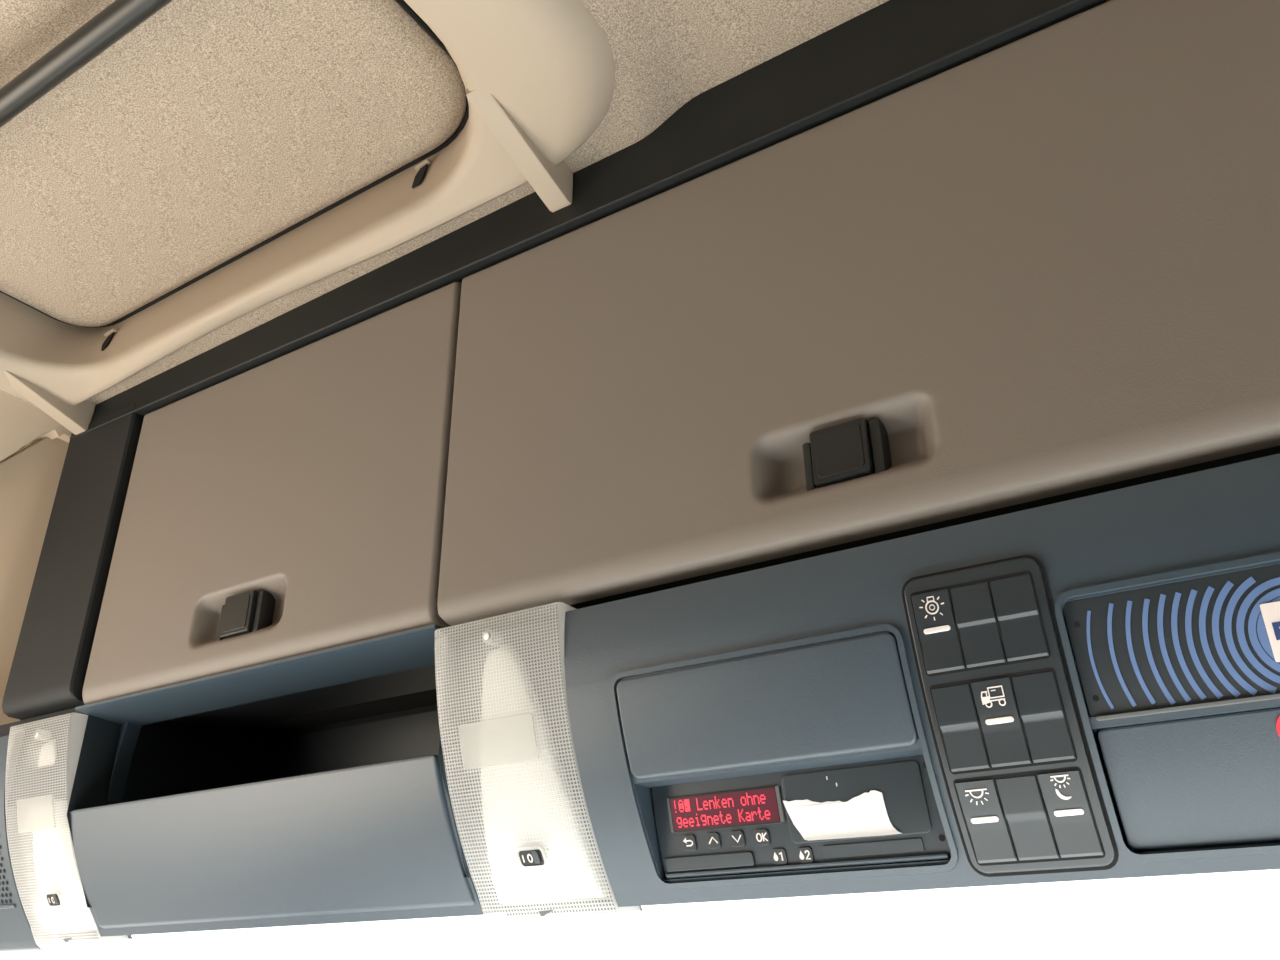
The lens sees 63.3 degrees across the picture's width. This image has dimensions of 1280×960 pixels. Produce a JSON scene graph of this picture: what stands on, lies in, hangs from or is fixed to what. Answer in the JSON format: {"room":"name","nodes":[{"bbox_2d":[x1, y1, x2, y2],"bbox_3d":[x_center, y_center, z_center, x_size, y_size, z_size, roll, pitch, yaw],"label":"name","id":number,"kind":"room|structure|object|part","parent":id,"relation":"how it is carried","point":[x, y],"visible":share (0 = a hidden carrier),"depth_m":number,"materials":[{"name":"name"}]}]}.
{"room":"truck cab interior","nodes":[
{"label":"truck cab interior","id":0,"kind":"room"},
{"bbox_2d":[0,437,68,724],"bbox_3d":[-1.028,0.612,1.016,0.851,1.428,0.395,13,-29,-25],"label":"wall","id":1,"kind":"structure","parent":0,"point":[30,476],"depth_m":1.27,"materials":[{"name":"beige plastic"}]},
{"bbox_2d":[0,391,71,460],"bbox_3d":[-1.369,-0.305,0.447,0.277,0.316,2.188,-16,-30,28],"label":"trim","id":2,"kind":"structure","parent":1,"relation":"attached to","point":[22,423],"depth_m":1.24,"materials":[{"name":"beige plastic"}]},
{"bbox_2d":[0,0,888,445],"bbox_3d":[-0.238,-0.740,0.010,2.494,0.085,2.007,-16,-30,28],"label":"ceiling","id":3,"kind":"structure","parent":0,"point":[667,53],"depth_m":0.84,"materials":[{"name":"fabric"}]},
{"bbox_2d":[0,0,615,434],"bbox_3d":[-0.534,-0.357,0.772,0.861,0.142,0.792,-16,-30,28],"label":"roof hatch","id":4,"kind":"object","parent":3,"relation":"attached to","point":[172,172],"depth_m":0.94,"materials":[{"name":"beige plastic"}]},
{"bbox_3d":[-0.690,-0.098,1.191,0.020,0.049,0.122,-16,-30,28],"label":"bracket","id":5,"kind":"part","parent":4,"relation":"part of","materials":[{"name":"beige plastic"}]},
{"bbox_2d":[104,328,117,336],"bbox_3d":[-0.611,-0.170,1.198,0.016,0.005,0.006,-16,-30,28],"label":"hood","id":6,"kind":"object","parent":4,"relation":"attached to","point":[108,332],"depth_m":1.20,"materials":[{"name":"beige plastic"}]},
{"bbox_3d":[-0.568,-0.382,0.831,0.626,0.046,0.686,-16,-30,28],"label":"lid panel","id":7,"kind":"part","parent":4,"relation":"part of","materials":[{"name":"fabric"}]},
{"bbox_2d":[414,158,431,171],"bbox_3d":[-0.206,-0.299,0.983,0.016,0.005,0.006,-16,-30,28],"label":"hood","id":8,"kind":"object","parent":4,"relation":"attached to","point":[423,164],"depth_m":0.98,"materials":[{"name":"beige plastic"}]},
{"bbox_3d":[-0.100,-0.281,0.875,0.021,0.049,0.122,-16,-30,28],"label":"bracket","id":9,"kind":"part","parent":4,"relation":"part of","materials":[{"name":"beige plastic"}]},
{"bbox_2d":[0,0,1279,952],"bbox_3d":[0.293,-0.034,0.801,2.436,0.672,0.366,-16,-30,28],"label":"console","id":10,"kind":"object","parent":3,"relation":"attached to","point":[181,819],"depth_m":0.73,"materials":[{"name":"plastic"}]},
{"bbox_2d":[0,845,10,903],"bbox_3d":[-0.696,0.404,1.086,0.116,0.075,0.035,-16,-30,28],"label":"speaker grille","id":11,"kind":"object","parent":10,"relation":"attached to","point":[5,861],"depth_m":1.06,"materials":[{"name":"black"}]},
{"bbox_3d":[-0.697,0.499,1.111,0.204,0.013,0.027,-16,-30,28],"label":"panel","id":12,"kind":"part","parent":10,"relation":"part of","materials":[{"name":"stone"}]},
{"bbox_2d":[5,712,132,951],"bbox_3d":[-0.579,0.361,1.057,0.109,0.213,0.119,-16,-30,28],"label":"reading lamp","id":13,"kind":"object","parent":10,"relation":"on","point":[41,850],"visible":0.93,"depth_m":1.03,"materials":[{"name":"grey plastic"}]},
{"bbox_3d":[-0.610,0.260,1.058,0.011,0.011,0.013,-16,-30,28],"label":"screw dish","id":14,"kind":"part","parent":13,"relation":"part of","materials":[{"name":"white"}]},
{"bbox_2d":[43,891,69,908],"bbox_3d":[-0.577,0.415,1.026,0.026,0.014,0.018,-16,-30,28],"label":"switch","id":15,"kind":"object","parent":13,"relation":"attached to","point":[53,899],"depth_m":1.02,"materials":[{"name":"black plastic"}]},
{"bbox_3d":[-0.615,0.088,1.154,0.125,0.341,0.043,-16,-30,28],"label":"trim","id":16,"kind":"part","parent":10,"relation":"part of","materials":[{"name":"plastic"}]},
{"bbox_2d":[107,723,141,802],"bbox_3d":[-0.524,0.285,1.057,0.012,0.082,0.017,-16,-30,28],"label":"panel","id":17,"kind":"object","parent":10,"relation":"attached to","point":[124,740],"depth_m":1.06,"materials":[{"name":"plastic"}]},
{"bbox_2d":[72,755,474,928],"bbox_3d":[-0.334,0.321,0.894,0.463,0.104,0.064,-16,-30,28],"label":"drawer","id":18,"kind":"object","parent":10,"relation":"attached to","point":[377,841],"depth_m":0.87,"materials":[{"name":"plastic"}]},
{"bbox_2d":[82,282,478,734],"bbox_3d":[-0.281,0.074,1.119,0.467,0.339,0.320,-16,-30,28],"label":"locker","id":19,"kind":"object","parent":10,"relation":"on","point":[292,504],"visible":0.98,"depth_m":0.98,"materials":[{"name":"brown plastic"}]},
{"bbox_2d":[435,602,645,930],"bbox_3d":[-0.078,0.220,0.782,0.120,0.213,0.119,-16,-30,28],"label":"reading lamp","id":20,"kind":"object","parent":10,"relation":"on","point":[526,833],"visible":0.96,"depth_m":0.76,"materials":[{"name":"grey plastic"}]},
{"bbox_3d":[-0.112,0.120,0.785,0.011,0.011,0.013,-16,-30,28],"label":"screw dish","id":21,"kind":"part","parent":20,"relation":"part of","materials":[{"name":"white"}]},
{"bbox_2d":[514,846,552,869],"bbox_3d":[-0.077,0.274,0.752,0.026,0.014,0.018,-16,-30,28],"label":"switch","id":22,"kind":"object","parent":20,"relation":"attached to","point":[525,857],"depth_m":0.75,"materials":[{"name":"black plastic"}]},
{"bbox_3d":[0.286,-0.364,0.752,2.245,0.120,0.042,-16,-30,28],"label":"trim","id":23,"kind":"part","parent":10,"relation":"part of","materials":[{"name":"plastic"}]},
{"bbox_3d":[0.078,0.150,0.669,0.199,0.064,0.041,-16,-30,28],"label":"slot cover","id":24,"kind":"part","parent":10,"relation":"part of","materials":[{"name":"plastic"}]},
{"bbox_2d":[651,755,950,879],"bbox_3d":[0.105,0.220,0.681,0.198,0.068,0.054,-16,-30,28],"label":"tachograph","id":25,"kind":"object","parent":10,"relation":"on","point":[742,825],"visible":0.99,"depth_m":0.67,"materials":[{"name":"plastic"}]},
{"bbox_2d":[665,852,754,872],"bbox_3d":[0.046,0.254,0.690,0.066,0.009,0.006,-16,-30,28],"label":"tray","id":26,"kind":"object","parent":25,"relation":"on","point":[675,862],"depth_m":0.69,"materials":[{"name":"plastic"}]},
{"bbox_2d":[783,790,901,840],"bbox_3d":[0.125,0.209,0.646,0.074,0.026,0.007,-16,-30,28],"label":"paper scrap","id":27,"kind":"object","parent":25,"relation":"hanging from","point":[863,815],"visible":1,"depth_m":0.65,"materials":[{"name":"white paper"}]},
{"bbox_3d":[0.133,0.201,0.645,0.091,0.041,0.013,-16,-30,28],"label":"printer door","id":28,"kind":"part","parent":25,"relation":"part of","materials":[{"name":"plastic"}]},
{"bbox_2d":[823,838,924,858],"bbox_3d":[0.143,0.227,0.637,0.064,0.008,0.005,-16,-30,28],"label":"tray","id":29,"kind":"object","parent":25,"relation":"on","point":[841,848],"depth_m":0.64,"materials":[{"name":"plastic"}]},
{"bbox_2d":[437,0,1279,631],"bbox_3d":[0.386,-0.114,0.754,1.098,0.339,0.320,-16,-30,28],"label":"locker","id":30,"kind":"object","parent":10,"relation":"attached to","point":[1042,267],"visible":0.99,"depth_m":0.69,"materials":[{"name":"brown plastic"}]},
{"bbox_2d":[902,555,1118,876],"bbox_3d":[0.216,0.140,0.605,0.082,0.164,0.091,-16,-30,28],"label":"switch panel","id":31,"kind":"object","parent":10,"relation":"attached to","point":[1019,774],"visible":1,"depth_m":0.59,"materials":[{"name":"black plastic"}]},
{"bbox_2d":[911,589,964,673],"bbox_3d":[0.175,0.089,0.608,0.022,0.046,0.015,-16,-30,28],"label":"rocker switch","id":32,"kind":"object","parent":31,"relation":"attached to","point":[937,615],"depth_m":0.61,"materials":[{"name":"black plastic"}]},
{"bbox_2d":[932,683,989,771],"bbox_3d":[0.185,0.143,0.599,0.022,0.045,0.022,-16,-30,28],"label":"rocker switch","id":33,"kind":"object","parent":31,"relation":"attached to","point":[960,711],"depth_m":0.60,"materials":[{"name":"black plastic"}]},
{"bbox_2d":[950,582,1005,667],"bbox_3d":[0.195,0.083,0.598,0.022,0.046,0.014,-16,-30,28],"label":"rocker switch","id":34,"kind":"object","parent":31,"relation":"attached to","point":[977,609],"depth_m":0.60,"materials":[{"name":"black plastic"}]},
{"bbox_2d":[955,779,1017,862],"bbox_3d":[0.199,0.197,0.597,0.022,0.042,0.030,-16,-30,28],"label":"rocker switch","id":35,"kind":"object","parent":31,"relation":"attached to","point":[986,810],"depth_m":0.59,"materials":[{"name":"black plastic"}]},
{"bbox_2d":[970,677,1031,767],"bbox_3d":[0.205,0.138,0.588,0.022,0.045,0.022,-16,-30,28],"label":"rocker switch","id":36,"kind":"object","parent":31,"relation":"attached to","point":[1000,707],"depth_m":0.59,"materials":[{"name":"black plastic"}]},
{"bbox_2d":[990,573,1048,661],"bbox_3d":[0.214,0.078,0.587,0.023,0.046,0.014,-16,-30,28],"label":"rocker switch","id":37,"kind":"object","parent":31,"relation":"attached to","point":[1019,602],"depth_m":0.58,"materials":[{"name":"black plastic"}]},
{"bbox_2d":[996,775,1058,860],"bbox_3d":[0.219,0.191,0.587,0.022,0.042,0.029,-16,-30,28],"label":"rocker switch","id":38,"kind":"object","parent":31,"relation":"attached to","point":[1027,806],"depth_m":0.58,"materials":[{"name":"black plastic"}]},
{"bbox_2d":[1012,671,1075,762],"bbox_3d":[0.225,0.132,0.578,0.023,0.045,0.022,-16,-30,28],"label":"rocker switch","id":39,"kind":"object","parent":31,"relation":"attached to","point":[1043,702],"depth_m":0.58,"materials":[{"name":"black plastic"}]},
{"bbox_2d":[1037,770,1103,857],"bbox_3d":[0.239,0.185,0.576,0.023,0.042,0.030,-16,-30,28],"label":"rocker switch","id":40,"kind":"object","parent":31,"relation":"attached to","point":[1070,803],"depth_m":0.57,"materials":[{"name":"black plastic"}]},
{"bbox_2d":[1086,611,1113,708],"bbox_3d":[0.250,0.099,0.567,0.006,0.051,0.018,-16,-30,28],"label":"print","id":41,"kind":"object","parent":10,"relation":"attached to","point":[1099,624],"depth_m":0.57,"materials":[{"name":"blue paint"}]},
{"bbox_2d":[1107,603,1136,706],"bbox_3d":[0.259,0.095,0.562,0.007,0.053,0.019,-13,-29,23],"label":"print","id":42,"kind":"object","parent":10,"relation":"attached to","point":[1121,617],"depth_m":0.56,"materials":[{"name":"blue paint"}]},
{"bbox_2d":[1125,601,1155,703],"bbox_3d":[0.268,0.093,0.558,0.008,0.053,0.019,-16,-30,28],"label":"print","id":43,"kind":"object","parent":10,"relation":"attached to","point":[1140,616],"depth_m":0.56,"materials":[{"name":"blue paint"}]},
{"bbox_2d":[1142,599,1175,704],"bbox_3d":[0.275,0.092,0.554,0.008,0.054,0.019,-16,-30,28],"label":"print","id":44,"kind":"object","parent":10,"relation":"attached to","point":[1158,615],"depth_m":0.55,"materials":[{"name":"blue paint"}]},
{"bbox_3d":[0.336,0.081,0.536,0.206,0.064,0.048,-16,-30,28],"label":"slot unit","id":45,"kind":"part","parent":10,"relation":"part of","materials":[{"name":"plastic"}]},
{"bbox_2d":[1157,594,1190,701],"bbox_3d":[0.281,0.089,0.550,0.009,0.054,0.019,-16,-30,28],"label":"print","id":46,"kind":"object","parent":10,"relation":"attached to","point":[1173,610],"depth_m":0.55,"materials":[{"name":"blue paint"}]},
{"bbox_3d":[0.349,0.148,0.526,0.204,0.060,0.050,-16,-30,28],"label":"slot cover","id":47,"kind":"part","parent":10,"relation":"part of","materials":[{"name":"plastic"}]},
{"bbox_2d":[1171,592,1205,699],"bbox_3d":[0.287,0.088,0.547,0.010,0.054,0.019,-16,-30,28],"label":"print","id":48,"kind":"object","parent":10,"relation":"attached to","point":[1188,609],"depth_m":0.55,"materials":[{"name":"blue paint"}]},
{"bbox_2d":[1185,589,1222,698],"bbox_3d":[0.293,0.086,0.543,0.011,0.054,0.019,-16,-30,28],"label":"print","id":49,"kind":"object","parent":10,"relation":"attached to","point":[1203,607],"depth_m":0.54,"materials":[{"name":"blue paint"}]},
{"bbox_2d":[1199,586,1240,697],"bbox_3d":[0.299,0.085,0.540,0.012,0.055,0.020,-13,-29,24],"label":"print","id":50,"kind":"object","parent":10,"relation":"attached to","point":[1219,606],"depth_m":0.54,"materials":[{"name":"blue paint"}]},
{"bbox_2d":[1212,581,1257,695],"bbox_3d":[0.306,0.083,0.537,0.016,0.056,0.020,-16,-30,28],"label":"print","id":51,"kind":"object","parent":10,"relation":"attached to","point":[1234,603],"depth_m":0.53,"materials":[{"name":"blue paint"}]},
{"bbox_2d":[1224,577,1276,693],"bbox_3d":[0.313,0.081,0.533,0.020,0.056,0.020,-16,-30,28],"label":"print","id":52,"kind":"object","parent":10,"relation":"attached to","point":[1250,665],"depth_m":0.53,"materials":[{"name":"blue paint"}]},
{"bbox_2d":[1236,577,1279,683],"bbox_3d":[0.332,0.077,0.522,0.054,0.054,0.019,-16,-30,28],"label":"print","id":53,"kind":"object","parent":10,"relation":"attached to","point":[1256,663],"depth_m":0.53,"materials":[{"name":"blue paint"}]},
{"bbox_2d":[1248,588,1279,671],"bbox_3d":[0.331,0.076,0.522,0.043,0.043,0.016,-16,-30,28],"label":"print","id":54,"kind":"object","parent":10,"relation":"attached to","point":[1261,658],"depth_m":0.53,"materials":[{"name":"blue paint"}]},
{"bbox_2d":[1260,601,1279,661],"bbox_3d":[0.334,0.074,0.519,0.034,0.028,0.010,-16,-30,28],"label":"label card","id":55,"kind":"object","parent":10,"relation":"attached to","point":[1270,612],"visible":1,"depth_m":0.53,"materials":[{"name":"beige paper"}]},
{"bbox_2d":[1272,622,1279,639],"bbox_3d":[0.324,0.076,0.524,0.006,0.008,0.003,-16,-30,28],"label":"print","id":56,"kind":"object","parent":55,"relation":"on","point":[1275,625],"depth_m":0.52,"materials":[{"name":"blue"}]},
{"bbox_2d":[1276,716,1279,736],"bbox_3d":[0.331,0.125,0.523,0.017,0.017,0.010,-16,-30,28],"label":"sticker","id":57,"kind":"object","parent":10,"relation":"attached to","point":[1278,719],"visible":1,"depth_m":0.53,"materials":[{"name":"red"}]}
]}

